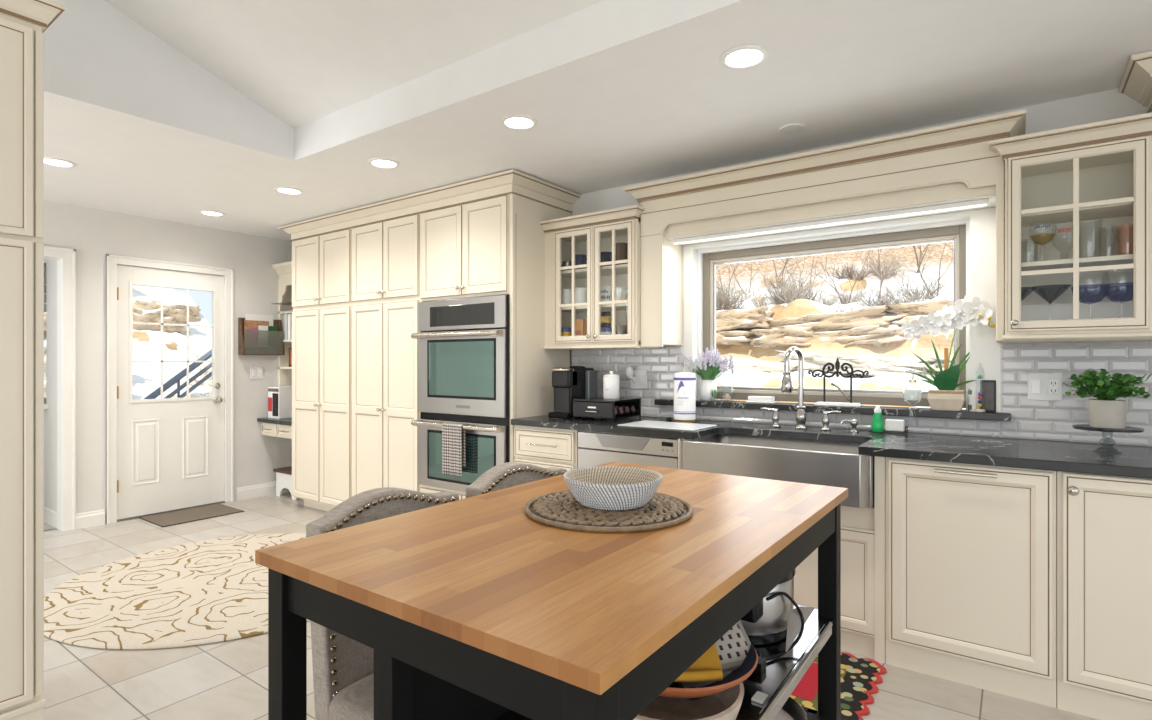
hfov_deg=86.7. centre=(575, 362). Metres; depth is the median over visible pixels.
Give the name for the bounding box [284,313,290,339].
binder
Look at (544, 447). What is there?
base cabinet
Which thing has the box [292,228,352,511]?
pantry cabinet
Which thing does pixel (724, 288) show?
bare shrub
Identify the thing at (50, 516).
baseboard
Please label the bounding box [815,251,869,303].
bare sapling
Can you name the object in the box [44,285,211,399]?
hillside
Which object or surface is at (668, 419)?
paper towel holder
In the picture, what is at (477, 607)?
kitchen island
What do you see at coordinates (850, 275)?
bare shrub
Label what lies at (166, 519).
doormat
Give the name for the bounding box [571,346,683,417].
wall tile
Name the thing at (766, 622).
stand mixer
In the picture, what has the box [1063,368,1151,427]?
potted plant
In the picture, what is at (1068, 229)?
goblet
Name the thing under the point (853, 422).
soap pump
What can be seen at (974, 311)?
potted orchid
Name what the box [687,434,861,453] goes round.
basin
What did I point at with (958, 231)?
window
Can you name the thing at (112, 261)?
trim
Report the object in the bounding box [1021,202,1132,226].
shelf
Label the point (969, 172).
window valance
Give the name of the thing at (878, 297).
bare shrub
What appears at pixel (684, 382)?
paper towel roll
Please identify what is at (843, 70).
ceiling
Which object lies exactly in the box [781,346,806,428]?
bridge faucet
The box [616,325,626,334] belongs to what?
can
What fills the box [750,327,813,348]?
boulder
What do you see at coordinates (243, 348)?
holder
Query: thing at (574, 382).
coffee maker
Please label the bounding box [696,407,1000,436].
backsplash
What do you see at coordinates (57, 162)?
recessed light
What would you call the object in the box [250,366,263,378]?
wall switch
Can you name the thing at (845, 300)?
bare shrub
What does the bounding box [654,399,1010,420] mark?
window ledge
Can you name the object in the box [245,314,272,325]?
paper sheet
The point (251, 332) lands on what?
note card
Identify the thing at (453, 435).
tea towel
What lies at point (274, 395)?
picture
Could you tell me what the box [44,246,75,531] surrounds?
trim
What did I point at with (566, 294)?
mug
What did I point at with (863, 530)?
base cabinet
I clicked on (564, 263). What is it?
mug
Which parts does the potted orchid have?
pot, flower stem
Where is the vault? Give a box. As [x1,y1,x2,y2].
[104,0,767,163]
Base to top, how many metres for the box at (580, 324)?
0.155 m
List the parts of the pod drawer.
drawer pull, drawer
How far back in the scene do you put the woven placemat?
1.39 m
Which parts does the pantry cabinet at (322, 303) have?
door, door, door, door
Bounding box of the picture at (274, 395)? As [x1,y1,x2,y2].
[272,393,277,415]
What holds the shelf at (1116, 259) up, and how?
attached to the upper cabinet at (1102, 192)
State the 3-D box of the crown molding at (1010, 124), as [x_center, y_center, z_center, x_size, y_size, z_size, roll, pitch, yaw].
[1.179,-1.012,3.247,1.956,0.080,0.346,0,0,36]
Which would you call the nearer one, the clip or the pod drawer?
the clip
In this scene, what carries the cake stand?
on the countertop
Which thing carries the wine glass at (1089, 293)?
in the upper cabinet at (1102, 192)
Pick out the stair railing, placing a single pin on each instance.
(176, 379)
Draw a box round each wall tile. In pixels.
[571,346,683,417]
[1001,341,1151,445]
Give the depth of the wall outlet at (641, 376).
3.99 m
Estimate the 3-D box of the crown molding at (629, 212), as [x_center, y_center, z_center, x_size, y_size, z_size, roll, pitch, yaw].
[0.166,-0.897,3.969,0.743,0.065,0.361,0,0,36]
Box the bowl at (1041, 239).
[1030,224,1054,244]
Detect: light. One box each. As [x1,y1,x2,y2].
[44,157,76,167]
[198,210,224,215]
[274,187,303,194]
[368,158,399,168]
[500,114,537,129]
[626,366,635,384]
[672,199,988,243]
[720,45,768,69]
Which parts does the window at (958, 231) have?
crank handle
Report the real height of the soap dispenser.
0.197 m
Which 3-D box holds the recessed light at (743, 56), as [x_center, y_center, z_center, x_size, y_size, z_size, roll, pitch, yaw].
[0.650,-1.176,2.359,0.184,0.008,0.184,0,0,36]
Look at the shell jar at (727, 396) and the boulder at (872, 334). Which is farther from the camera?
the boulder at (872, 334)
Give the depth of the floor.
2.46 m
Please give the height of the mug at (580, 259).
0.105 m
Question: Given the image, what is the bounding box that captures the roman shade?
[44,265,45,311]
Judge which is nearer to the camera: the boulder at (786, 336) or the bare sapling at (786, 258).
the boulder at (786, 336)
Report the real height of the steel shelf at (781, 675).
0.035 m
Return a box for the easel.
[808,357,868,406]
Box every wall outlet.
[630,370,646,388]
[1028,373,1061,400]
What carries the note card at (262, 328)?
in the holder at (243, 348)
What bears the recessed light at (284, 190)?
in the ceiling
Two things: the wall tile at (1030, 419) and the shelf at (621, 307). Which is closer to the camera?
the wall tile at (1030, 419)
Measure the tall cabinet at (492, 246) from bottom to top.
2.317 m
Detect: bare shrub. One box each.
[716,274,753,309]
[716,275,728,306]
[716,279,745,310]
[747,286,780,306]
[754,273,806,304]
[759,269,792,288]
[763,267,826,302]
[768,271,806,304]
[774,272,828,301]
[813,289,840,305]
[828,261,859,278]
[830,279,874,303]
[832,298,863,312]
[836,256,875,280]
[853,283,897,306]
[855,248,906,279]
[868,274,932,306]
[885,269,953,299]
[911,290,942,302]
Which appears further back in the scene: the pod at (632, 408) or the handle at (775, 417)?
the pod at (632, 408)
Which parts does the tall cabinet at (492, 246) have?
door, drawer, door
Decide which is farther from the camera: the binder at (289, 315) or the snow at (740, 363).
the snow at (740, 363)
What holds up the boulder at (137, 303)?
on the hillside at (146, 343)
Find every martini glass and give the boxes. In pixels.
[1021,287,1032,300]
[1032,284,1071,303]
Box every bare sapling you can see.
[716,263,737,295]
[730,261,763,293]
[754,258,800,295]
[772,257,802,276]
[778,257,824,293]
[791,255,818,299]
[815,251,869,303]
[865,249,893,295]
[912,242,953,297]
[913,244,930,272]
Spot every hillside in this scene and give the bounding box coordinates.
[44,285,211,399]
[715,241,963,408]
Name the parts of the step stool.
seat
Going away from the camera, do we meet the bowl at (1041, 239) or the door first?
the bowl at (1041, 239)
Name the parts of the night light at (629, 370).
lamp shade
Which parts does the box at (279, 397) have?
red panel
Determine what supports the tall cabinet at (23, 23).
on the floor
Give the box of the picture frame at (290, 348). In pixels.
[289,347,291,366]
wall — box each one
[42,200,291,523]
[43,0,293,161]
[44,259,56,511]
[571,88,1151,446]
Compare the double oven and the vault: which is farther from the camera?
the double oven
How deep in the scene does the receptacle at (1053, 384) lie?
2.74 m
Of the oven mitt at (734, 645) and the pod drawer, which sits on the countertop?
the pod drawer
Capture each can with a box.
[561,327,570,335]
[601,312,610,326]
[601,327,611,334]
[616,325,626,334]
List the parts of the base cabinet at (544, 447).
handle, drawer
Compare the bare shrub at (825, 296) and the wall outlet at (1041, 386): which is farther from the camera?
the bare shrub at (825, 296)
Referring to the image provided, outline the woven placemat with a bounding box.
[524,490,692,531]
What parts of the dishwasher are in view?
pocket handle, door, control panel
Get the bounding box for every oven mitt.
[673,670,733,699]
[715,620,750,672]
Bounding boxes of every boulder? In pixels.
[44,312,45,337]
[44,344,45,358]
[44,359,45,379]
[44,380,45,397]
[133,298,186,309]
[133,307,190,333]
[156,301,201,321]
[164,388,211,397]
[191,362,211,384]
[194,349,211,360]
[716,306,776,331]
[716,330,755,345]
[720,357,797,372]
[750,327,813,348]
[763,305,905,331]
[774,350,937,378]
[791,325,906,346]
[885,301,953,324]
[929,357,953,373]
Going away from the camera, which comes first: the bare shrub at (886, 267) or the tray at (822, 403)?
the tray at (822, 403)
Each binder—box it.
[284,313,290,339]
[288,314,291,339]
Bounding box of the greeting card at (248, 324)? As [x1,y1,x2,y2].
[244,320,268,344]
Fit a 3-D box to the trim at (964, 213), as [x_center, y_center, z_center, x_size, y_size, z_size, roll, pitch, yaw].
[1.311,-0.718,3.365,1.447,0.025,0.004,0,0,36]
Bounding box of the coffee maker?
[548,366,596,418]
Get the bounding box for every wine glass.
[1071,284,1106,303]
[1106,282,1132,302]
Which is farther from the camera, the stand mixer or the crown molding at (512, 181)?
the crown molding at (512, 181)
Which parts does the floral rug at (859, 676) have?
scalloped trim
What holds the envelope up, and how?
in the holder at (243, 348)
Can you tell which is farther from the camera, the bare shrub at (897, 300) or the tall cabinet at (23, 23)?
the bare shrub at (897, 300)
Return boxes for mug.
[561,261,571,270]
[561,289,571,303]
[575,254,586,268]
[575,288,586,302]
[601,252,611,266]
[601,285,611,301]
[616,243,627,264]
[616,287,627,300]
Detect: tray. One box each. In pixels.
[548,412,576,418]
[774,696,808,719]
[814,401,862,406]
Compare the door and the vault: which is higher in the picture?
the vault
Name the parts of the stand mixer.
lid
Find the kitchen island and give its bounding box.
[255,462,847,719]
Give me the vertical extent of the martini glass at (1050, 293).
0.186 m
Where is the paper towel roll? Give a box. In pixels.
[674,372,695,419]
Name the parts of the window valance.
soffit panel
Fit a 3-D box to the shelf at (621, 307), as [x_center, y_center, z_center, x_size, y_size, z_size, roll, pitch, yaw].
[0.176,-0.356,4.012,0.674,0.018,0.258,0,0,36]
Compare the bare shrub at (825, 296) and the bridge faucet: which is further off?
the bare shrub at (825, 296)
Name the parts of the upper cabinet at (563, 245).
door, light rail, door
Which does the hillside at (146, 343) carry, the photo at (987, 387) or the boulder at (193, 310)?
the boulder at (193, 310)
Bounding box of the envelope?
[268,326,276,346]
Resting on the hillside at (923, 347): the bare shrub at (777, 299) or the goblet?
the bare shrub at (777, 299)
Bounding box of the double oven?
[411,294,509,492]
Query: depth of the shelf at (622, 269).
4.04 m
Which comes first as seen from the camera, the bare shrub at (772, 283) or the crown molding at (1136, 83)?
the crown molding at (1136, 83)
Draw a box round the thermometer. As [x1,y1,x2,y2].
[974,375,985,411]
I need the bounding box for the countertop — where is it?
[511,415,1151,478]
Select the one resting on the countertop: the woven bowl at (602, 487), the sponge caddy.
the sponge caddy
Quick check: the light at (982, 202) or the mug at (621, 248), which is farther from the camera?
the mug at (621, 248)
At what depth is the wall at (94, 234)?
5.03 m
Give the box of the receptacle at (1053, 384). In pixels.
[1049,380,1057,393]
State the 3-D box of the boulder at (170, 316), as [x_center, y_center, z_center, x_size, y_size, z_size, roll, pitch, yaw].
[-6.437,-0.594,9.170,0.758,0.417,1.010,0,0,33]
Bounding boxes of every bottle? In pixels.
[871,406,883,432]
[968,387,971,410]
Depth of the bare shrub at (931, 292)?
8.47 m
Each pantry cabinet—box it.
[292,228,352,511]
[352,214,420,495]
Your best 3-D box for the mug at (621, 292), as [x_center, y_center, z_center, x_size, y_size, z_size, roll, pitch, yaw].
[0.289,-0.418,3.865,0.090,0.105,0.110,0,0,-9]
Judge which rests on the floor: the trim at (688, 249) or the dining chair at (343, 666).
the dining chair at (343, 666)
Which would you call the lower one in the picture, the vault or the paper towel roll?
the paper towel roll
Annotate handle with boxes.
[761,407,779,426]
[821,411,840,430]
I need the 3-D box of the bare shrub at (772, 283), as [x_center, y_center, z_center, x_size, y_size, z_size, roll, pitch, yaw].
[3.849,-1.577,11.500,0.715,0.425,0.547,0,0,-30]
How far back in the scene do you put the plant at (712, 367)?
3.69 m
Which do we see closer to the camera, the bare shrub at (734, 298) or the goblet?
the goblet
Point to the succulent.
(714, 394)
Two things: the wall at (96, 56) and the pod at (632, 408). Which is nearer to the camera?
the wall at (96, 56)
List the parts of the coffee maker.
lid handle, lid, water tank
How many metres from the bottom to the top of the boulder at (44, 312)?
0.402 m
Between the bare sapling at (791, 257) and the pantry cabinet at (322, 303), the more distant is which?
the bare sapling at (791, 257)
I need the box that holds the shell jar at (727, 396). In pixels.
[721,386,732,399]
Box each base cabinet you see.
[514,425,580,470]
[678,438,885,663]
[886,457,1055,707]
[1056,471,1151,719]
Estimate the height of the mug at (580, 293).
0.125 m
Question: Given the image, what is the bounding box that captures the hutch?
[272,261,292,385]
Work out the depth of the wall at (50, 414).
4.75 m
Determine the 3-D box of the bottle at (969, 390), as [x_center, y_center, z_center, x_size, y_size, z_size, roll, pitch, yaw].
[1.907,0.163,2.946,0.025,0.145,0.024,0,0,36]
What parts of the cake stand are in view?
plate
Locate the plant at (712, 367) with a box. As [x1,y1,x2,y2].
[682,346,733,400]
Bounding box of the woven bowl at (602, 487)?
[563,466,662,509]
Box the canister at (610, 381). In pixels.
[603,371,619,398]
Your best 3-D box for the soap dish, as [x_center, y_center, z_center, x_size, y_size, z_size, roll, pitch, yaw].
[1.077,0.217,3.551,0.160,0.036,0.070,0,0,36]
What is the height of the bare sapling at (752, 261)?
1.744 m
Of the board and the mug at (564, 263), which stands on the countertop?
the board
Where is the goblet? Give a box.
[1058,228,1070,232]
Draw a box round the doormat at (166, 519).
[140,503,244,526]
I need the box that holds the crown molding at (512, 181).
[278,169,580,240]
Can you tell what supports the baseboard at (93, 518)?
attached to the wall at (94, 234)
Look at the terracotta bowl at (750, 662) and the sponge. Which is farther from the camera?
the sponge
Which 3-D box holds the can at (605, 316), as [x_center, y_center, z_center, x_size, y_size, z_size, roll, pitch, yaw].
[0.190,-0.273,3.945,0.077,0.100,0.077,0,0,36]
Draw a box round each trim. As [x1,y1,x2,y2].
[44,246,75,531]
[106,254,233,523]
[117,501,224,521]
[684,245,692,372]
[693,211,969,248]
[970,207,1000,411]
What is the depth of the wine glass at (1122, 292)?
2.43 m
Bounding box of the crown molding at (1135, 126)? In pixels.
[989,112,1151,162]
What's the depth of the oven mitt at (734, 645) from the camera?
1.27 m
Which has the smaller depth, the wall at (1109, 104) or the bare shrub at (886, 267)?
the wall at (1109, 104)
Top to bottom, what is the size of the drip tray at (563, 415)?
0.035 m
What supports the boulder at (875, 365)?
on the hillside at (923, 347)
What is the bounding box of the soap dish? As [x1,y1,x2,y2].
[746,396,775,402]
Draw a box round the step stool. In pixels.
[273,466,297,499]
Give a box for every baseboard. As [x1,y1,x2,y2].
[44,507,56,527]
[76,509,104,528]
[236,482,289,500]
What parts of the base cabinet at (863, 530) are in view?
door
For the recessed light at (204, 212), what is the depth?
4.82 m
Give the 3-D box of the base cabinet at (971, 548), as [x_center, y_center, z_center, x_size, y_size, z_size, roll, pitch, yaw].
[1.699,0.827,2.631,0.561,0.866,0.722,0,0,36]
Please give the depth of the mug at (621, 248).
3.84 m
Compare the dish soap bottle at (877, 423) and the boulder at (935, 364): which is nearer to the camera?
the dish soap bottle at (877, 423)
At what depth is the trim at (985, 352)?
2.90 m
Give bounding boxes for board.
[618,420,716,430]
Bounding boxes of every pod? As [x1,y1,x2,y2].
[616,407,622,413]
[622,406,628,412]
[629,406,634,412]
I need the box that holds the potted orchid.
[901,294,994,410]
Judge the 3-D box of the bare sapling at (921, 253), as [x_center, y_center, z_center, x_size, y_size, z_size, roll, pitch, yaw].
[5.264,-2.539,10.198,1.216,2.266,1.873,0,0,1]
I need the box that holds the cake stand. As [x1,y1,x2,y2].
[1072,424,1144,447]
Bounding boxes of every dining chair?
[306,487,458,719]
[465,462,566,497]
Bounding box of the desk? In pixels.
[257,417,291,438]
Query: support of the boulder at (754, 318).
on the hillside at (923, 347)
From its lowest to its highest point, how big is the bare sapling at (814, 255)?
1.612 m
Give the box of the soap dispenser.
[904,370,921,400]
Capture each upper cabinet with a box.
[543,219,660,349]
[1002,135,1151,343]
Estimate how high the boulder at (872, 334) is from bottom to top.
0.358 m
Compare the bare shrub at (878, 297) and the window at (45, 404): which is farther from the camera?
the bare shrub at (878, 297)
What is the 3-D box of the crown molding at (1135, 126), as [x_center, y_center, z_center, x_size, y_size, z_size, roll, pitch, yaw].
[2.075,-0.905,2.588,0.525,0.070,0.366,0,0,36]
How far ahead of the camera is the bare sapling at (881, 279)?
9.41 m
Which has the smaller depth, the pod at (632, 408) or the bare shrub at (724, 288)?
the pod at (632, 408)
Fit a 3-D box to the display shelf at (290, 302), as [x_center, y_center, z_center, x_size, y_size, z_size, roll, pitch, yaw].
[-2.629,-0.549,5.709,0.440,0.006,0.220,0,0,36]
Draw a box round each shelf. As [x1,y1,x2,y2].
[272,301,291,305]
[495,605,833,719]
[561,264,627,278]
[561,303,627,312]
[800,705,822,719]
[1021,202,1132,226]
[1021,254,1132,270]
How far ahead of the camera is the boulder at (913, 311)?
7.13 m
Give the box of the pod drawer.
[573,397,640,421]
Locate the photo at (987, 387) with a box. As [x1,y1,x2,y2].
[982,382,993,409]
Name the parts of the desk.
drawer, drawer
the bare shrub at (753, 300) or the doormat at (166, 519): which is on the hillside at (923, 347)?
the bare shrub at (753, 300)
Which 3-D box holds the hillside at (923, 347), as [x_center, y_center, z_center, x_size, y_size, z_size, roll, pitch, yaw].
[2.920,-2.235,14.296,24.000,7.126,17.400,0,0,36]
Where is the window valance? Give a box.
[640,138,1004,346]
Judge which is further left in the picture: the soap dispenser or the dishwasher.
the dishwasher
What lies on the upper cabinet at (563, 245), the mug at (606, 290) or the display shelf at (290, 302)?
the mug at (606, 290)
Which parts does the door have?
muntin frame, knob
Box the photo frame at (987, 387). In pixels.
[980,380,995,411]
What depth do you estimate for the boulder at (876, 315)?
7.72 m
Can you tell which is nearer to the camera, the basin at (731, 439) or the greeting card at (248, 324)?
the basin at (731, 439)
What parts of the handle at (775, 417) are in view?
lever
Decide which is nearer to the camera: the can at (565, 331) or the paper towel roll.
the paper towel roll
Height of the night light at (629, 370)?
0.124 m
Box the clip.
[751,691,767,703]
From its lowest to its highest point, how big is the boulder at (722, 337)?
0.278 m
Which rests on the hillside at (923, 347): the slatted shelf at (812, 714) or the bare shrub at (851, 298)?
the bare shrub at (851, 298)
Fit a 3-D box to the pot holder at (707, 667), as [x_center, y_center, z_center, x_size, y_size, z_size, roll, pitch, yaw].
[0.211,0.574,1.210,0.145,0.079,0.125,0,0,-6]
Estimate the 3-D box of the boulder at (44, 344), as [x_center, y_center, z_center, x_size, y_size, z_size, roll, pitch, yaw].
[-6.115,-0.033,7.147,0.902,0.389,0.947,-2,-1,34]
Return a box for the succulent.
[711,389,718,397]
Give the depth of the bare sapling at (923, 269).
8.94 m
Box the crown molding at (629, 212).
[540,205,644,232]
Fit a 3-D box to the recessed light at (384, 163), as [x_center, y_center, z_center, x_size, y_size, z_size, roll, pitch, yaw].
[-1.138,-1.176,3.615,0.184,0.008,0.184,0,0,36]
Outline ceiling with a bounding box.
[44,0,1151,241]
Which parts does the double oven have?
door glass, door glass, oven door, oven door, control panel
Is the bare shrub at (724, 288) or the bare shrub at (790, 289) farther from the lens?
the bare shrub at (724, 288)
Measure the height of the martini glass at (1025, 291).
0.186 m
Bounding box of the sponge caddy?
[869,426,907,433]
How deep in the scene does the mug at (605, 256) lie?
3.90 m
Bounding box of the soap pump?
[840,419,858,431]
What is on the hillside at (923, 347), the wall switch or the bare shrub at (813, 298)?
the bare shrub at (813, 298)
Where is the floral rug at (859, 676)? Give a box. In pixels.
[790,652,886,719]
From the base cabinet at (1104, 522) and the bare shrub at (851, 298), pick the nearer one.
the base cabinet at (1104, 522)
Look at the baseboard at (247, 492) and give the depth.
5.68 m
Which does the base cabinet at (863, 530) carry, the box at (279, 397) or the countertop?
the countertop
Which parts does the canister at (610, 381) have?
lid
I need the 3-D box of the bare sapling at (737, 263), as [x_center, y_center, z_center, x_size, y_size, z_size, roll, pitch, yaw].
[3.205,-2.145,12.003,1.514,1.831,0.983,0,0,20]
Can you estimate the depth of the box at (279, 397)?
5.66 m
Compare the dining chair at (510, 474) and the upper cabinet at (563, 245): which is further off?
the upper cabinet at (563, 245)
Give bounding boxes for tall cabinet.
[0,0,64,719]
[420,194,570,499]
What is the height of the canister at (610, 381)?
0.173 m
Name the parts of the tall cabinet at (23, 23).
door, door, corner trim, crown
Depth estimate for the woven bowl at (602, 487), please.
1.43 m
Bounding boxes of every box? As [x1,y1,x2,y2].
[268,386,291,418]
[575,319,586,335]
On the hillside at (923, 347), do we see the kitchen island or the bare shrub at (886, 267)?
the bare shrub at (886, 267)
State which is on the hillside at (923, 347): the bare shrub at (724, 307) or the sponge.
the bare shrub at (724, 307)
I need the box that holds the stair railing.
[144,349,211,398]
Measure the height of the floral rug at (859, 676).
0.014 m
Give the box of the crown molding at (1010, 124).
[623,109,1025,202]
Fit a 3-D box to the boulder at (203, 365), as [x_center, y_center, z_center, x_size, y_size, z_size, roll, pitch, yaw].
[-4.897,0.162,8.773,0.722,0.434,1.018,0,0,19]
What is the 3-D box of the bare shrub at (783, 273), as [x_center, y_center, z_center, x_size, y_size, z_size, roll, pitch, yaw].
[3.320,-1.145,9.774,0.780,0.614,0.816,0,0,-43]
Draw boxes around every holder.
[238,317,284,354]
[666,364,696,422]
[674,644,722,681]
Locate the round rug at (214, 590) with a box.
[44,533,309,649]
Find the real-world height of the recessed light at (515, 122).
0.008 m
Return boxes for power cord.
[754,592,803,672]
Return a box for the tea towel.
[442,423,465,476]
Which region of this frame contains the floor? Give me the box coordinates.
[42,492,1097,719]
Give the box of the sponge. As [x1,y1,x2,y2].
[885,419,904,431]
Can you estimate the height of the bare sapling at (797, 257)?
1.461 m
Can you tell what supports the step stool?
on the floor
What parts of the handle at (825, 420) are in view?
lever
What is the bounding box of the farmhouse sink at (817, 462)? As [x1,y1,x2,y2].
[679,434,873,507]
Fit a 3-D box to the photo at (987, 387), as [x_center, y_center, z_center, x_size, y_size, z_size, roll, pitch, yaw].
[1.952,0.161,2.891,0.048,0.130,0.002,0,0,36]
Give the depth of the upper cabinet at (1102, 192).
2.59 m
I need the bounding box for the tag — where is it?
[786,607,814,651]
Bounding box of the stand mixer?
[740,568,795,644]
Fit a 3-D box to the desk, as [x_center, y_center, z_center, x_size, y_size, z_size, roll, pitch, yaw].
[-2.543,0.604,5.763,0.636,0.162,0.629,0,0,36]
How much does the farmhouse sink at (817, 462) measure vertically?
0.220 m
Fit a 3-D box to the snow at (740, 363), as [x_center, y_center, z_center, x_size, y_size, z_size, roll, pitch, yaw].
[2.176,0.114,8.205,2.172,0.418,1.210,0,0,26]
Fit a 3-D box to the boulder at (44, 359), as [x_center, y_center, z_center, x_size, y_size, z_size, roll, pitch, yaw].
[-6.186,0.148,6.653,0.811,0.391,0.532,0,0,-42]
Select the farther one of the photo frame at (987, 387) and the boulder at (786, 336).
the boulder at (786, 336)
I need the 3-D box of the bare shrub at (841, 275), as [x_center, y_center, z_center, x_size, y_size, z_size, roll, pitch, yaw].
[4.679,-1.636,10.684,0.657,0.390,0.503,0,0,21]
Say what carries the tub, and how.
on the kitchen island
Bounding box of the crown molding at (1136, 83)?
[1119,51,1151,112]
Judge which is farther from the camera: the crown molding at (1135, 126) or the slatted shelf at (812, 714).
the crown molding at (1135, 126)
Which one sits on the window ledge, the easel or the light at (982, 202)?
the easel
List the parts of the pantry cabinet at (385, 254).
door, door, door, door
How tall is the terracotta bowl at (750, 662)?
0.058 m
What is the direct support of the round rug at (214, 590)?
on the floor
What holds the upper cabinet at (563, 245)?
attached to the wall at (1109, 104)
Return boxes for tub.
[633,682,743,719]
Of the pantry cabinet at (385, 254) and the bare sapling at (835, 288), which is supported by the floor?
the pantry cabinet at (385, 254)
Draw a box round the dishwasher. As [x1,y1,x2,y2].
[578,430,679,468]
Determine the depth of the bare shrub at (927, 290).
7.63 m
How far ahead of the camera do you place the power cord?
1.50 m
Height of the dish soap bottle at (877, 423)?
0.136 m
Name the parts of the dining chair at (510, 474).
nailhead trim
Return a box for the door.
[117,265,223,519]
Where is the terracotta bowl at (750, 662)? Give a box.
[659,643,757,697]
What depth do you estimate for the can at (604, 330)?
3.91 m
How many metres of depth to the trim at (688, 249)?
3.80 m
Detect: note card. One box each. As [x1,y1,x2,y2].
[249,328,257,344]
[258,325,267,346]
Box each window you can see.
[44,264,47,408]
[698,219,969,409]

